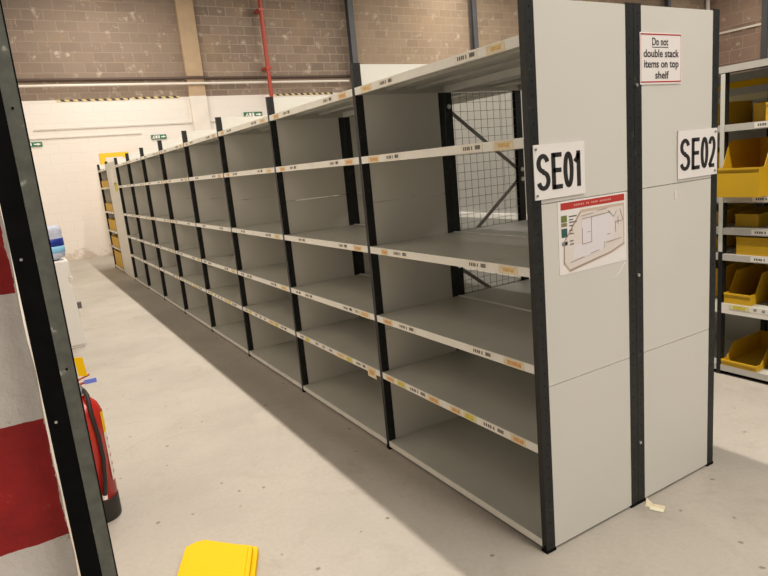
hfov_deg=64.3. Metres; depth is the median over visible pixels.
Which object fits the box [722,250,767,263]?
shelf
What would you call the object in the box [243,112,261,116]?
exit sign
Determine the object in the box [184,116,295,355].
bay
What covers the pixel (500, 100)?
tall cabinet
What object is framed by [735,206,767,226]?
storage bin
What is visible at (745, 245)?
storage bin
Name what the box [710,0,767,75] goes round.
wall
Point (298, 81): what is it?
pipe
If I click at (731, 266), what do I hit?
storage bin
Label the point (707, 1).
trim
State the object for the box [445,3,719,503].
bay
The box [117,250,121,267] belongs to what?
storage bin
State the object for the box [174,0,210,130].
trim
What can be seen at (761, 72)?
shelf
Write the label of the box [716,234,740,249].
storage bin
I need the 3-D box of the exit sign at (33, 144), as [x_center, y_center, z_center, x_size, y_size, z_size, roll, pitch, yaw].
[-8.354,-3.386,14.427,0.500,0.105,0.032,-12,13,-29]
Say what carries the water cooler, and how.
on the floor
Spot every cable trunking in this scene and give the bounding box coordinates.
[29,133,141,139]
[34,121,214,130]
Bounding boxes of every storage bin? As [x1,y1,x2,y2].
[110,219,114,230]
[111,234,117,245]
[113,249,118,265]
[114,236,117,246]
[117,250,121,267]
[715,260,752,296]
[716,203,755,224]
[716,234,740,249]
[717,137,767,196]
[717,147,719,168]
[718,100,752,125]
[721,330,767,371]
[723,263,767,305]
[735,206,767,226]
[736,235,767,256]
[753,101,767,121]
[766,102,767,120]
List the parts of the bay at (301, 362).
shelf, shelf, shelf, shelf, shelf, shelf, panel, panel, panel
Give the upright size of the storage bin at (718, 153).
0.300 m
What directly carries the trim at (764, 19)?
attached to the wall at (744, 45)
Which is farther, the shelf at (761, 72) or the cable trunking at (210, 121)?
the cable trunking at (210, 121)
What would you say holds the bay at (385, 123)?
on the floor
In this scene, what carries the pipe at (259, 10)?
attached to the wall at (48, 38)
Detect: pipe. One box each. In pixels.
[18,80,348,87]
[254,0,273,97]
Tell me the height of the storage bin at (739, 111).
0.150 m
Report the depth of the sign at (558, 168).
2.29 m
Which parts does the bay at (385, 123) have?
shelf, shelf, shelf, shelf, shelf, shelf, panel, panel, panel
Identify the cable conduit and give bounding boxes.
[17,75,350,81]
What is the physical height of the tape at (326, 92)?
0.050 m
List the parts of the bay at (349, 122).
panel, panel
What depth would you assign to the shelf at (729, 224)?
4.14 m
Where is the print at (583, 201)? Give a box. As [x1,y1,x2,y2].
[574,198,610,205]
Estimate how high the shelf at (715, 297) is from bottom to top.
0.070 m
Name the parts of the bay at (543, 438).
shelf, shelf, shelf, shelf, shelf, shelf, panel, panel, panel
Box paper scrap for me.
[645,498,664,511]
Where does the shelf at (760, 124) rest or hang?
attached to the rack at (760, 310)
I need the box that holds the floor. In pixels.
[68,255,767,575]
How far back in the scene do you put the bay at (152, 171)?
8.75 m
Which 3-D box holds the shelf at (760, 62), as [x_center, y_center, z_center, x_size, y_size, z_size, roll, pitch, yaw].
[2.721,-1.357,3.478,0.604,0.043,1.278,-12,13,-29]
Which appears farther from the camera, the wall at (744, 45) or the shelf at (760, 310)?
the wall at (744, 45)
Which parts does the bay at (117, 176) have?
panel, panel, panel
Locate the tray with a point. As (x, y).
(255, 552)
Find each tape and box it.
[56,96,179,101]
[275,92,332,95]
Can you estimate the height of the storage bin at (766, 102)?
0.120 m
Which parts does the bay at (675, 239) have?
shelf, shelf, shelf, panel, panel, panel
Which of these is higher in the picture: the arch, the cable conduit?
the cable conduit
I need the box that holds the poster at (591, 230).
[557,191,625,275]
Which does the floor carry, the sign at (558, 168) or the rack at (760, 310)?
the rack at (760, 310)
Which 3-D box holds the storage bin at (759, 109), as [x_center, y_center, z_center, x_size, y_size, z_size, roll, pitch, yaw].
[2.584,-1.171,4.011,0.231,0.130,0.200,-12,13,-29]
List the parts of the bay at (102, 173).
panel, panel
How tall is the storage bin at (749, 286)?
0.200 m
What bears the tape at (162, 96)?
attached to the wall at (48, 38)
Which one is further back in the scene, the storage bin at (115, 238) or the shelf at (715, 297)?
the storage bin at (115, 238)
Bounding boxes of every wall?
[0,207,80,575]
[1,0,705,260]
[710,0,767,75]
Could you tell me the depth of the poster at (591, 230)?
2.43 m
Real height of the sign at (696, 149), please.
0.206 m
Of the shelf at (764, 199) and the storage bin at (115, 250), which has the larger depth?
the storage bin at (115, 250)
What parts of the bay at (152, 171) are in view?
shelf, shelf, shelf, shelf, panel, shelf, panel, panel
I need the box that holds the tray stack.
[177,540,258,575]
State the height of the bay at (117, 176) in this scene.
2.170 m
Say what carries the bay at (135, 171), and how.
on the floor
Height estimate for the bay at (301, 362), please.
2.170 m
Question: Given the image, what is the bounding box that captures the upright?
[0,0,117,575]
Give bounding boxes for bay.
[97,161,126,272]
[105,157,145,279]
[115,153,165,288]
[127,147,187,299]
[141,140,207,313]
[159,130,245,331]
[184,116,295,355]
[218,96,362,391]
[269,63,459,449]
[344,117,411,273]
[347,90,528,294]
[354,0,638,554]
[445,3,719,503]
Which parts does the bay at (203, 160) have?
shelf, shelf, shelf, shelf, shelf, shelf, panel, panel, panel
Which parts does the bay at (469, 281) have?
shelf, shelf, shelf, panel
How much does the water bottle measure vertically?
0.375 m
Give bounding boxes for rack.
[716,58,767,383]
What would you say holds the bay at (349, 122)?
on the floor
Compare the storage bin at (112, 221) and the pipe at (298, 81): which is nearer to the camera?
the storage bin at (112, 221)
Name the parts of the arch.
leg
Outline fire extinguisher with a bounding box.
[74,357,121,522]
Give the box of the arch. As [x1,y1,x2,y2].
[99,152,128,164]
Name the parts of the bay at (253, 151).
shelf, shelf, shelf, shelf, shelf, shelf, panel, panel, panel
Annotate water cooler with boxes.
[54,258,85,347]
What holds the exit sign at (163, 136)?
attached to the wall at (48, 38)
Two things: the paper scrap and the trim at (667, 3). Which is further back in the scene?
the trim at (667, 3)
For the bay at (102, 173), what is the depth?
12.82 m
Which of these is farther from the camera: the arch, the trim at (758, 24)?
the trim at (758, 24)
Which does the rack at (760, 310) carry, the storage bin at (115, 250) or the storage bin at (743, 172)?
the storage bin at (743, 172)
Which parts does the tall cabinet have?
door, door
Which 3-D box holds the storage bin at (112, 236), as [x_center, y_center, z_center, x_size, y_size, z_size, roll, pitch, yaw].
[-5.473,-1.044,12.947,0.511,0.220,0.370,-12,13,-29]
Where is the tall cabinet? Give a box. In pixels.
[418,92,529,278]
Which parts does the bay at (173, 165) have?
shelf, shelf, shelf, shelf, shelf, shelf, panel, panel, panel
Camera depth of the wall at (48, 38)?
15.73 m
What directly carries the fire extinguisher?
on the floor
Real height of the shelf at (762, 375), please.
0.043 m
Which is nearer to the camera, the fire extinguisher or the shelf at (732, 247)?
the fire extinguisher
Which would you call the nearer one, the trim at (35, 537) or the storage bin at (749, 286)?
the trim at (35, 537)
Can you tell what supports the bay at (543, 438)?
on the floor
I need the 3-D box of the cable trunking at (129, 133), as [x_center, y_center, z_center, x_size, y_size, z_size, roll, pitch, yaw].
[-7.363,-3.718,14.988,2.700,0.025,0.025,-12,13,-29]
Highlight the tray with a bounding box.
[202,540,258,575]
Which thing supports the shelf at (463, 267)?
attached to the tall cabinet
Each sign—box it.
[30,142,42,146]
[151,134,166,139]
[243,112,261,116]
[532,141,585,200]
[640,32,681,84]
[677,128,716,179]
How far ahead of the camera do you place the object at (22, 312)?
2.04 m
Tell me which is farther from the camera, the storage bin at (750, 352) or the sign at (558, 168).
the storage bin at (750, 352)
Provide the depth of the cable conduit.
15.82 m
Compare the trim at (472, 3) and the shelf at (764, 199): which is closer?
the shelf at (764, 199)
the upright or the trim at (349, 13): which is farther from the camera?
the trim at (349, 13)
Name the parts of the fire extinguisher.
lever handle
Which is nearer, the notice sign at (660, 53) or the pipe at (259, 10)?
the notice sign at (660, 53)
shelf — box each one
[463,267,529,278]
[714,334,736,368]
[715,297,716,311]
[716,222,734,233]
[716,245,735,259]
[719,67,765,75]
[720,364,767,380]
[721,58,767,72]
[721,300,767,319]
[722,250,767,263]
[723,195,767,202]
[723,225,767,236]
[725,121,767,131]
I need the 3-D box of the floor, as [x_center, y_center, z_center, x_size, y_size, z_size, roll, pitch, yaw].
[7.903,-1.360,11.487,30.000,0.100,22.300,-12,13,-29]
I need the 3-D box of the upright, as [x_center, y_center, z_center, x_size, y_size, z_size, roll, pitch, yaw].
[-0.843,-0.020,1.486,0.089,2.900,0.064,-12,13,-29]
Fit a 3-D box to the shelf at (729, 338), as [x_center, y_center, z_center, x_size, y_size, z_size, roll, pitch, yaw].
[2.262,0.415,4.932,0.600,0.043,1.220,-12,13,-29]
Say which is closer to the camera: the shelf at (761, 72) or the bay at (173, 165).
the shelf at (761, 72)
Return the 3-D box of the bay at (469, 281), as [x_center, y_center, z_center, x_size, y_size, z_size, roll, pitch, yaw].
[0.362,-0.344,4.339,0.587,2.170,1.257,-12,13,-29]
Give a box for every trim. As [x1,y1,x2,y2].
[0,210,78,575]
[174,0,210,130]
[344,0,357,62]
[468,0,478,49]
[664,0,670,6]
[706,0,709,9]
[719,23,760,34]
[760,0,767,68]
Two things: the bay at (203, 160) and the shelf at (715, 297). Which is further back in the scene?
the bay at (203, 160)
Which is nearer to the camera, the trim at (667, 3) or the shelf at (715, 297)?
the shelf at (715, 297)
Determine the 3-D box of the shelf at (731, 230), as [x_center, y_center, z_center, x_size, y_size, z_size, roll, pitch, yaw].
[2.818,-0.355,3.683,0.600,0.043,1.220,-12,13,-29]
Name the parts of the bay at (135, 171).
shelf, shelf, shelf, panel, shelf, shelf, panel, panel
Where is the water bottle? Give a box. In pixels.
[47,225,65,260]
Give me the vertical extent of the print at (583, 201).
0.007 m

